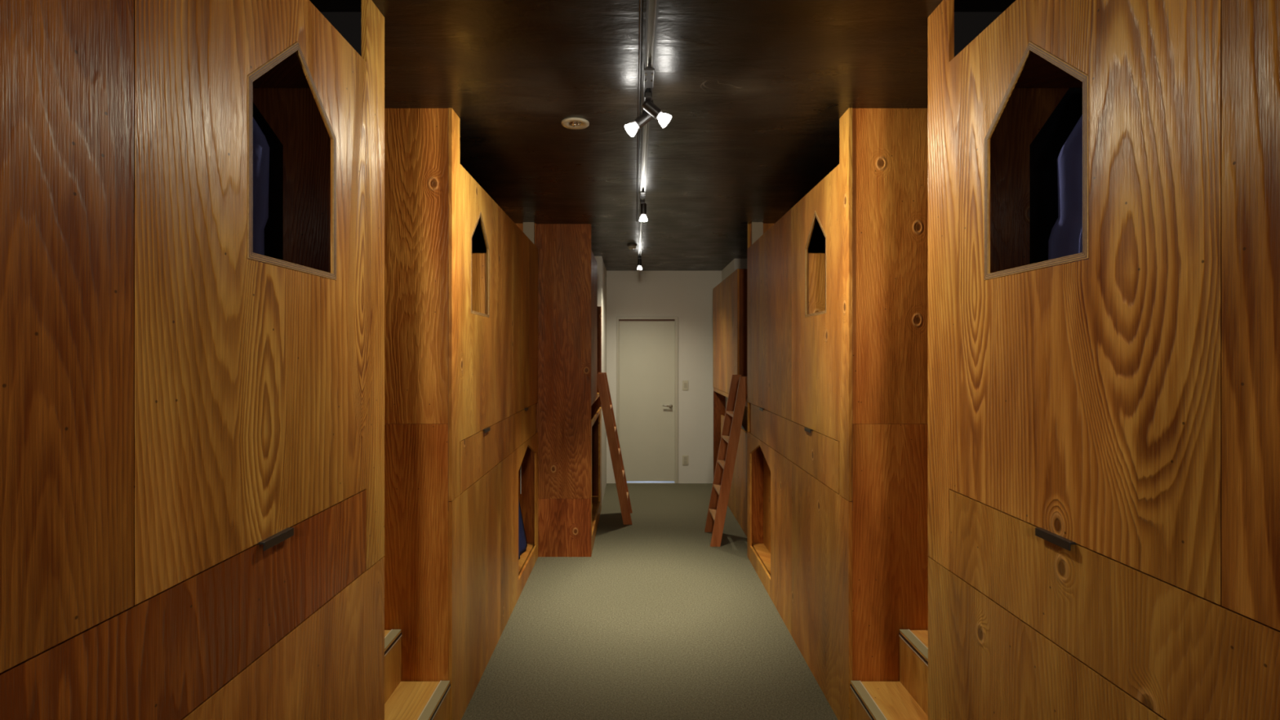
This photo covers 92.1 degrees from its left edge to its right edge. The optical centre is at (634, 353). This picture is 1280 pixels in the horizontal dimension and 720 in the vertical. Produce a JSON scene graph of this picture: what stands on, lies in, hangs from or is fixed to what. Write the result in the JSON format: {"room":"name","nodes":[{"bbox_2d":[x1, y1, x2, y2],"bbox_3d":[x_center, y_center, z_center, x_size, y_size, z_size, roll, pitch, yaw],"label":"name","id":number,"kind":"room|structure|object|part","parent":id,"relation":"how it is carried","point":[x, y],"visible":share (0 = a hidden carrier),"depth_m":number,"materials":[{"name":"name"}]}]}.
{"room":"hostel dormitory","nodes":[
{"label":"hostel dormitory","id":0,"kind":"room"},
{"bbox_2d":[594,256,606,504],"bbox_3d":[-1.093,0.284,6.835,1.513,2.550,1.110,0,0,0],"label":"wall","id":1,"kind":"structure","parent":0,"point":[602,271],"depth_m":6.71,"materials":[{"name":"white paint"}]},
{"bbox_2d":[461,483,837,719],"bbox_3d":[0.050,1.584,2.795,4.000,0.050,10.990,0,0,0],"label":"floor","id":2,"kind":"structure","parent":0,"point":[660,622],"depth_m":3.42,"materials":[{"name":"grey carpet"}]},
{"bbox_2d":[0,0,384,719],"bbox_3d":[-1.286,0.284,0.705,1.120,2.550,2.230,0,0,0],"label":"bunk bed","id":3,"kind":"object","parent":2,"relation":"on","point":[192,427],"visible":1,"depth_m":1.02,"materials":[{"name":"brown wood"}]},
{"bbox_3d":[-0.745,-0.214,0.455,0.014,1.173,0.908,0,0,0],"label":"panel","id":4,"kind":"part","parent":3,"relation":"part of","materials":[{"name":"brown wood"}]},
{"bbox_2d":[248,117,269,262],"bbox_3d":[-1.267,-0.257,1.775,0.422,1.012,0.031,0,0,0],"label":"curtain","id":5,"kind":"object","parent":3,"relation":"hanging from","point":[260,146],"visible":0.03,"depth_m":1.78,"materials":[{"name":"blue fabric"}]},
{"bbox_3d":[-0.745,-0.197,1.366,0.014,1.588,0.909,0,0,0],"label":"panel","id":6,"kind":"part","parent":3,"relation":"part of","materials":[{"name":"brown wood"}]},
{"bbox_2d":[253,102,283,267],"bbox_3d":[-1.248,-0.346,1.842,0.540,1.190,0.032,0,0,0],"label":"curtain","id":7,"kind":"object","parent":3,"relation":"hanging from","point":[273,228],"visible":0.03,"depth_m":1.83,"materials":[{"name":"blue fabric"}]},
{"bbox_3d":[-0.737,0.380,1.262,0.022,0.017,0.104,0,0,0],"label":"handle","id":8,"kind":"part","parent":3,"relation":"part of","materials":[{"name":"black metal"}]},
{"bbox_3d":[-0.745,1.079,1.365,0.014,0.959,0.908,0,0,0],"label":"panel","id":9,"kind":"part","parent":3,"relation":"part of","materials":[{"name":"brown wood"}]},
{"bbox_3d":[-1.299,-0.353,1.810,1.094,1.276,0.015,0,0,0],"label":"panel","id":10,"kind":"part","parent":3,"relation":"part of","materials":[{"name":"brown wood"}]},
{"bbox_2d":[384,629,450,719],"bbox_3d":[-1.145,1.129,2.156,0.802,0.859,0.668,0,0,0],"label":"staircase","id":11,"kind":"structure","parent":2,"relation":"on","point":[403,700],"depth_m":2.38,"materials":[{"name":"brown wood"}]},
{"bbox_2d":[383,107,537,719],"bbox_3d":[-1.286,0.284,3.605,1.120,2.550,2.230,0,0,0],"label":"bunk bed","id":12,"kind":"object","parent":2,"relation":"on","point":[461,276],"visible":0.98,"depth_m":2.50,"materials":[{"name":"brown wood"}]},
{"bbox_3d":[-1.300,0.923,2.502,1.092,1.273,0.015,0,0,0],"label":"panel","id":13,"kind":"part","parent":12,"relation":"part of","materials":[{"name":"brown wood"}]},
{"bbox_3d":[-1.300,-0.353,2.502,1.092,1.276,0.015,0,0,0],"label":"panel","id":14,"kind":"part","parent":12,"relation":"part of","materials":[{"name":"brown wood"}]},
{"bbox_3d":[-0.745,1.079,2.945,0.014,0.959,0.908,0,0,0],"label":"panel","id":15,"kind":"part","parent":12,"relation":"part of","materials":[{"name":"brown wood"}]},
{"bbox_3d":[-0.745,-0.197,2.944,0.014,1.588,0.909,0,0,0],"label":"panel","id":16,"kind":"part","parent":12,"relation":"part of","materials":[{"name":"brown wood"}]},
{"bbox_3d":[-0.737,0.380,3.048,0.022,0.017,0.104,0,0,0],"label":"handle","id":17,"kind":"part","parent":12,"relation":"part of","materials":[{"name":"black metal"}]},
{"bbox_3d":[-1.300,-0.353,4.710,1.092,1.276,0.015,0,0,0],"label":"panel","id":18,"kind":"part","parent":12,"relation":"part of","materials":[{"name":"brown wood"}]},
{"bbox_3d":[-0.745,-0.214,3.855,0.014,1.173,0.908,0,0,0],"label":"panel","id":19,"kind":"part","parent":12,"relation":"part of","materials":[{"name":"brown wood"}]},
{"bbox_3d":[-0.745,1.079,4.060,0.014,0.959,1.318,0,0,0],"label":"panel","id":20,"kind":"part","parent":12,"relation":"part of","materials":[{"name":"brown wood"}]},
{"bbox_2d":[518,464,527,559],"bbox_3d":[-0.827,1.080,4.160,0.071,0.722,0.920,0,0,0],"label":"curtain","id":21,"kind":"object","parent":12,"relation":"hanging from","point":[522,544],"visible":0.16,"depth_m":4.47,"materials":[{"name":"blue fabric"}]},
{"bbox_3d":[-1.300,0.923,4.710,1.092,1.273,0.015,0,0,0],"label":"panel","id":22,"kind":"part","parent":12,"relation":"part of","materials":[{"name":"brown wood"}]},
{"bbox_3d":[-0.801,-0.296,4.680,0.083,1.389,0.040,0,0,0],"label":"corner post","id":23,"kind":"part","parent":12,"relation":"part of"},
{"bbox_3d":[-0.745,-0.214,4.516,0.014,1.173,0.409,0,0,0],"label":"panel","id":24,"kind":"part","parent":12,"relation":"part of","materials":[{"name":"brown wood"}]},
{"bbox_2d":[536,223,601,556],"bbox_3d":[-1.089,0.284,5.498,1.513,2.550,1.553,0,0,0],"label":"bunk bed","id":25,"kind":"object","parent":2,"relation":"on","point":[569,407],"visible":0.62,"depth_m":4.72,"materials":[{"name":"brown wood"}]},
{"bbox_3d":[-1.089,0.061,4.731,1.513,2.104,0.018,0,0,0],"label":"panel","id":26,"kind":"part","parent":25,"relation":"part of","materials":[{"name":"brown wood"}]},
{"bbox_3d":[-1.089,1.337,4.731,1.513,0.445,0.018,0,0,0],"label":"panel","id":27,"kind":"part","parent":25,"relation":"part of","materials":[{"name":"brown wood"}]},
{"bbox_3d":[-0.341,-0.206,5.111,0.016,1.190,0.738,0,0,0],"label":"guard panel","id":28,"kind":"part","parent":25,"relation":"part of","materials":[{"name":"brown wood"}]},
{"bbox_3d":[-0.341,1.049,5.461,0.016,1.020,1.438,0,0,0],"label":"panel","id":29,"kind":"part","parent":25,"relation":"part of","materials":[{"name":"brown wood"}]},
{"bbox_2d":[597,372,632,524],"bbox_3d":[-0.190,0.873,5.825,0.335,1.372,0.430,0,0,0],"label":"ladder","id":30,"kind":"object","parent":2,"relation":"on","point":[602,382],"visible":0.98,"depth_m":5.61,"materials":[{"name":"brown wood"}]},
{"bbox_2d":[704,374,746,546],"bbox_3d":[0.771,0.873,5.185,0.322,1.372,0.430,0,0,0],"label":"ladder","id":31,"kind":"object","parent":2,"relation":"on","point":[736,400],"visible":0.95,"depth_m":4.97,"materials":[{"name":"brown wood"}]},
{"bbox_2d":[712,223,749,555],"bbox_3d":[1.406,0.284,5.901,1.080,2.550,2.358,0,0,0],"label":"bunk bed","id":32,"kind":"object","parent":2,"relation":"on","point":[730,296],"visible":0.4,"depth_m":5.71,"materials":[{"name":"brown wood"}]},
{"bbox_3d":[0.908,-0.177,6.242,0.016,1.128,1.675,0,0,0],"label":"guard panel","id":33,"kind":"part","parent":32,"relation":"part of","materials":[{"name":"brown wood"}]},
{"bbox_3d":[0.961,1.119,5.777,0.016,0.880,2.065,0,0,0],"label":"panel","id":34,"kind":"part","parent":32,"relation":"part of","materials":[{"name":"brown wood"}]},
{"bbox_3d":[0.875,0.284,4.732,0.018,2.550,0.020,0,0,0],"label":"edge post","id":35,"kind":"part","parent":32,"relation":"part of","materials":[{"name":"brown wood"}]},
{"bbox_2d":[747,107,928,719],"bbox_3d":[1.399,0.284,3.605,1.093,2.550,2.230,0,0,0],"label":"bunk bed","id":36,"kind":"object","parent":2,"relation":"on","point":[837,286],"visible":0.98,"depth_m":2.52,"materials":[{"name":"brown wood"}]},
{"bbox_3d":[0.872,-0.214,4.516,0.014,1.173,0.409,0,0,0],"label":"panel","id":37,"kind":"part","parent":36,"relation":"part of","materials":[{"name":"brown wood"}]},
{"bbox_3d":[1.413,0.923,4.710,1.066,1.273,0.015,0,0,0],"label":"panel","id":38,"kind":"part","parent":36,"relation":"part of","materials":[{"name":"brown wood"}]},
{"bbox_3d":[0.928,-0.296,4.680,0.083,1.389,0.040,0,0,0],"label":"corner post","id":39,"kind":"part","parent":36,"relation":"part of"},
{"bbox_3d":[0.872,1.079,4.060,0.014,0.959,1.318,0,0,0],"label":"panel","id":40,"kind":"part","parent":36,"relation":"part of","materials":[{"name":"brown wood"}]},
{"bbox_3d":[0.872,-0.214,3.855,0.014,1.173,0.908,0,0,0],"label":"panel","id":41,"kind":"part","parent":36,"relation":"part of","materials":[{"name":"brown wood"}]},
{"bbox_3d":[1.413,-0.353,4.710,1.066,1.276,0.015,0,0,0],"label":"panel","id":42,"kind":"part","parent":36,"relation":"part of","materials":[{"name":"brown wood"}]},
{"bbox_3d":[0.864,0.380,3.048,0.022,0.017,0.104,0,0,0],"label":"handle","id":43,"kind":"part","parent":36,"relation":"part of","materials":[{"name":"black metal"}]},
{"bbox_3d":[0.872,1.079,2.945,0.014,0.959,0.908,0,0,0],"label":"panel","id":44,"kind":"part","parent":36,"relation":"part of","materials":[{"name":"brown wood"}]},
{"bbox_3d":[0.872,-0.197,2.944,0.014,1.588,0.909,0,0,0],"label":"panel","id":45,"kind":"part","parent":36,"relation":"part of","materials":[{"name":"brown wood"}]},
{"bbox_3d":[1.413,-0.353,2.502,1.066,1.276,0.015,0,0,0],"label":"panel","id":46,"kind":"part","parent":36,"relation":"part of","materials":[{"name":"brown wood"}]},
{"bbox_3d":[1.413,0.923,2.502,1.066,1.273,0.015,0,0,0],"label":"panel","id":47,"kind":"part","parent":36,"relation":"part of","materials":[{"name":"brown wood"}]},
{"bbox_2d":[850,629,928,719],"bbox_3d":[1.272,1.129,2.156,0.802,0.859,0.668,0,0,0],"label":"staircase","id":48,"kind":"structure","parent":2,"relation":"on","point":[907,699],"depth_m":2.37,"materials":[{"name":"brown wood"}]},
{"bbox_2d":[927,0,1279,719],"bbox_3d":[1.399,0.284,0.705,1.093,2.550,2.230,0,0,0],"label":"bunk bed","id":49,"kind":"object","parent":2,"relation":"on","point":[1104,428],"visible":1,"depth_m":1.13,"materials":[{"name":"brown wood"}]},
{"bbox_3d":[1.413,-0.353,1.810,1.067,1.276,0.015,0,0,0],"label":"panel","id":50,"kind":"part","parent":49,"relation":"part of","materials":[{"name":"brown wood"}]},
{"bbox_3d":[0.872,1.079,1.365,0.014,0.959,0.908,0,0,0],"label":"panel","id":51,"kind":"part","parent":49,"relation":"part of","materials":[{"name":"brown wood"}]},
{"bbox_2d":[1029,87,1082,271],"bbox_3d":[1.375,-0.346,1.842,0.540,1.190,0.032,0,0,0],"label":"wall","id":52,"kind":"structure","parent":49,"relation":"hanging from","point":[1045,149],"depth_m":1.83,"materials":[{"name":"black fabric"}]},
{"bbox_3d":[0.864,0.380,1.262,0.022,0.017,0.104,0,0,0],"label":"handle","id":53,"kind":"part","parent":49,"relation":"part of","materials":[{"name":"black metal"}]},
{"bbox_2d":[1048,114,1087,266],"bbox_3d":[1.399,-0.257,1.775,0.412,1.012,0.031,0,0,0],"label":"curtain","id":54,"kind":"object","parent":49,"relation":"hanging from","point":[1065,238],"visible":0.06,"depth_m":1.78,"materials":[{"name":"blue fabric"}]},
{"bbox_3d":[0.872,-0.214,0.455,0.014,1.173,0.908,0,0,0],"label":"panel","id":55,"kind":"part","parent":49,"relation":"part of","materials":[{"name":"brown wood"}]},
{"bbox_2d":[309,0,1015,271],"bbox_3d":[0.050,-1.016,2.395,4.000,0.050,10.190,0,0,0],"label":"ceiling","id":56,"kind":"structure","parent":0,"point":[756,94],"depth_m":2.34,"materials":[{"name":"black paint"}]},
{"bbox_2d":[561,117,589,129],"bbox_3d":[-0.255,-0.984,2.650,0.120,0.015,0.120,0,0,0],"label":"smoke detector","id":57,"kind":"object","parent":56,"relation":"in","point":[575,123],"visible":1,"depth_m":2.64,"materials":[{"name":"beige plastic"}]},
{"bbox_2d":[626,244,636,248],"bbox_3d":[-0.024,-0.971,5.620,0.092,0.041,0.092,0,0,0],"label":"smoke detector","id":58,"kind":"object","parent":56,"relation":"attached to","point":[629,246],"visible":1,"depth_m":5.59,"materials":[{"name":"brown plastic"}]},
{"bbox_2d":[636,0,643,222],"bbox_3d":[0.018,-0.985,1.150,0.011,0.010,6.900,0,0,0],"label":"conduit","id":59,"kind":"object","parent":56,"relation":"attached to","point":[641,2],"visible":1,"depth_m":2.22,"materials":[{"name":"black metal"}]},
{"bbox_2d":[637,198,644,258],"bbox_3d":[0.050,-0.977,5.122,0.036,0.029,2.545,0,0,0],"label":"track","id":60,"kind":"object","parent":56,"relation":"attached to","point":[641,224],"visible":0.48,"depth_m":5.12,"materials":[{"name":"silver metal"}]},
{"bbox_2d":[636,256,642,269],"bbox_3d":[0.050,-0.903,6.200,0.054,0.128,0.080,0,0,0],"label":"track spotlight","id":61,"kind":"object","parent":60,"relation":"attached to","point":[639,260],"visible":1,"depth_m":6.19,"materials":[{"name":"black metal"}]},
{"bbox_2d":[639,200,647,222],"bbox_3d":[0.056,-0.904,3.920,0.054,0.127,0.080,0,0,0],"label":"track spotlight","id":62,"kind":"object","parent":60,"relation":"attached to","point":[643,218],"visible":1,"depth_m":3.90,"materials":[{"name":"black metal"}]},
{"bbox_3d":[0.056,-0.861,3.923,0.054,0.041,0.054,0,0,0],"label":"bulb","id":63,"kind":"part","parent":62,"relation":"part of","materials":[{"name":"white glass"}]},
{"bbox_2d":[640,87,653,198],"bbox_3d":[0.050,-0.977,3.047,0.036,0.029,1.595,0,0,0],"label":"track","id":64,"kind":"object","parent":56,"relation":"attached to","point":[646,128],"visible":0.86,"depth_m":3.02,"materials":[{"name":"silver metal"}]},
{"bbox_2d":[624,110,653,137],"bbox_3d":[0.017,-0.909,2.420,0.112,0.117,0.080,0,0,0],"label":"track spotlight","id":65,"kind":"object","parent":64,"relation":"attached to","point":[631,128],"visible":0.78,"depth_m":2.40,"materials":[{"name":"black metal"}]},
{"bbox_3d":[-0.013,-0.876,2.416,0.053,0.052,0.054,0,0,0],"label":"bulb","id":66,"kind":"part","parent":65,"relation":"part of","materials":[{"name":"white glass"}]},
{"bbox_2d":[641,92,671,128],"bbox_3d":[0.084,-0.909,2.320,0.112,0.117,0.080,0,0,0],"label":"track spotlight","id":67,"kind":"object","parent":64,"relation":"attached to","point":[648,106],"visible":1,"depth_m":2.30,"materials":[{"name":"black metal"}]},
{"bbox_3d":[0.113,-0.876,2.318,0.053,0.052,0.054,0,0,0],"label":"bulb","id":68,"kind":"part","parent":67,"relation":"part of","materials":[{"name":"white glass"}]},
{"bbox_2d":[643,0,658,88],"bbox_3d":[0.050,-0.977,-0.028,0.036,0.029,4.545,0,0,0],"label":"track","id":69,"kind":"object","parent":56,"relation":"attached to","point":[652,6],"visible":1,"depth_m":1.93,"materials":[{"name":"silver metal"}]},
{"bbox_3d":[0.050,-0.981,-0.100,0.034,0.020,4.400,0,0,0],"label":"rail","id":70,"kind":"part","parent":69,"relation":"part of","materials":[{"name":"silver metal"}]},
{"bbox_2d":[606,271,721,483],"bbox_3d":[0.050,0.284,7.440,3.800,2.550,0.100,0,0,0],"label":"wall","id":71,"kind":"structure","parent":0,"point":[687,295],"depth_m":7.39,"materials":[{"name":"white paint"}]},
{"bbox_2d":[616,316,678,483],"bbox_3d":[0.152,0.560,7.415,0.736,1.997,0.129,0,0,0],"label":"door","id":72,"kind":"structure","parent":71,"relation":"in","point":[647,347],"depth_m":7.41,"materials":[{"name":"beige paint"}]},
{"bbox_3d":[0.395,0.634,7.378,0.122,0.048,0.054,0,0,0],"label":"handle","id":73,"kind":"part","parent":72,"relation":"part of","materials":[{"name":"silver metal"}]},
{"bbox_2d":[626,481,674,483],"bbox_3d":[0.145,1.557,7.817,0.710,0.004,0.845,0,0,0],"label":"trim","id":74,"kind":"structure","parent":71,"relation":"attached to","point":[627,482],"depth_m":7.43,"materials":[{"name":"white metal"}]},
{"bbox_2d":[682,380,688,390],"bbox_3d":[0.607,0.384,7.384,0.070,0.116,0.012,0,0,0],"label":"light switch","id":75,"kind":"object","parent":71,"relation":"attached to","point":[685,383],"visible":1,"depth_m":7.38,"materials":[{"name":"beige plastic"}]},
{"bbox_2d":[682,455,688,465],"bbox_3d":[0.607,1.279,7.384,0.070,0.116,0.012,0,0,0],"label":"power outlet","id":76,"kind":"object","parent":71,"relation":"attached to","point":[685,458],"visible":1,"depth_m":7.38,"materials":[{"name":"beige plastic"}]},
{"bbox_2d":[721,258,746,431],"bbox_3d":[1.496,0.284,6.920,0.907,2.550,0.940,0,0,0],"label":"wall","id":77,"kind":"structure","parent":0,"point":[735,264],"depth_m":6.45,"materials":[{"name":"white paint"}]}
]}

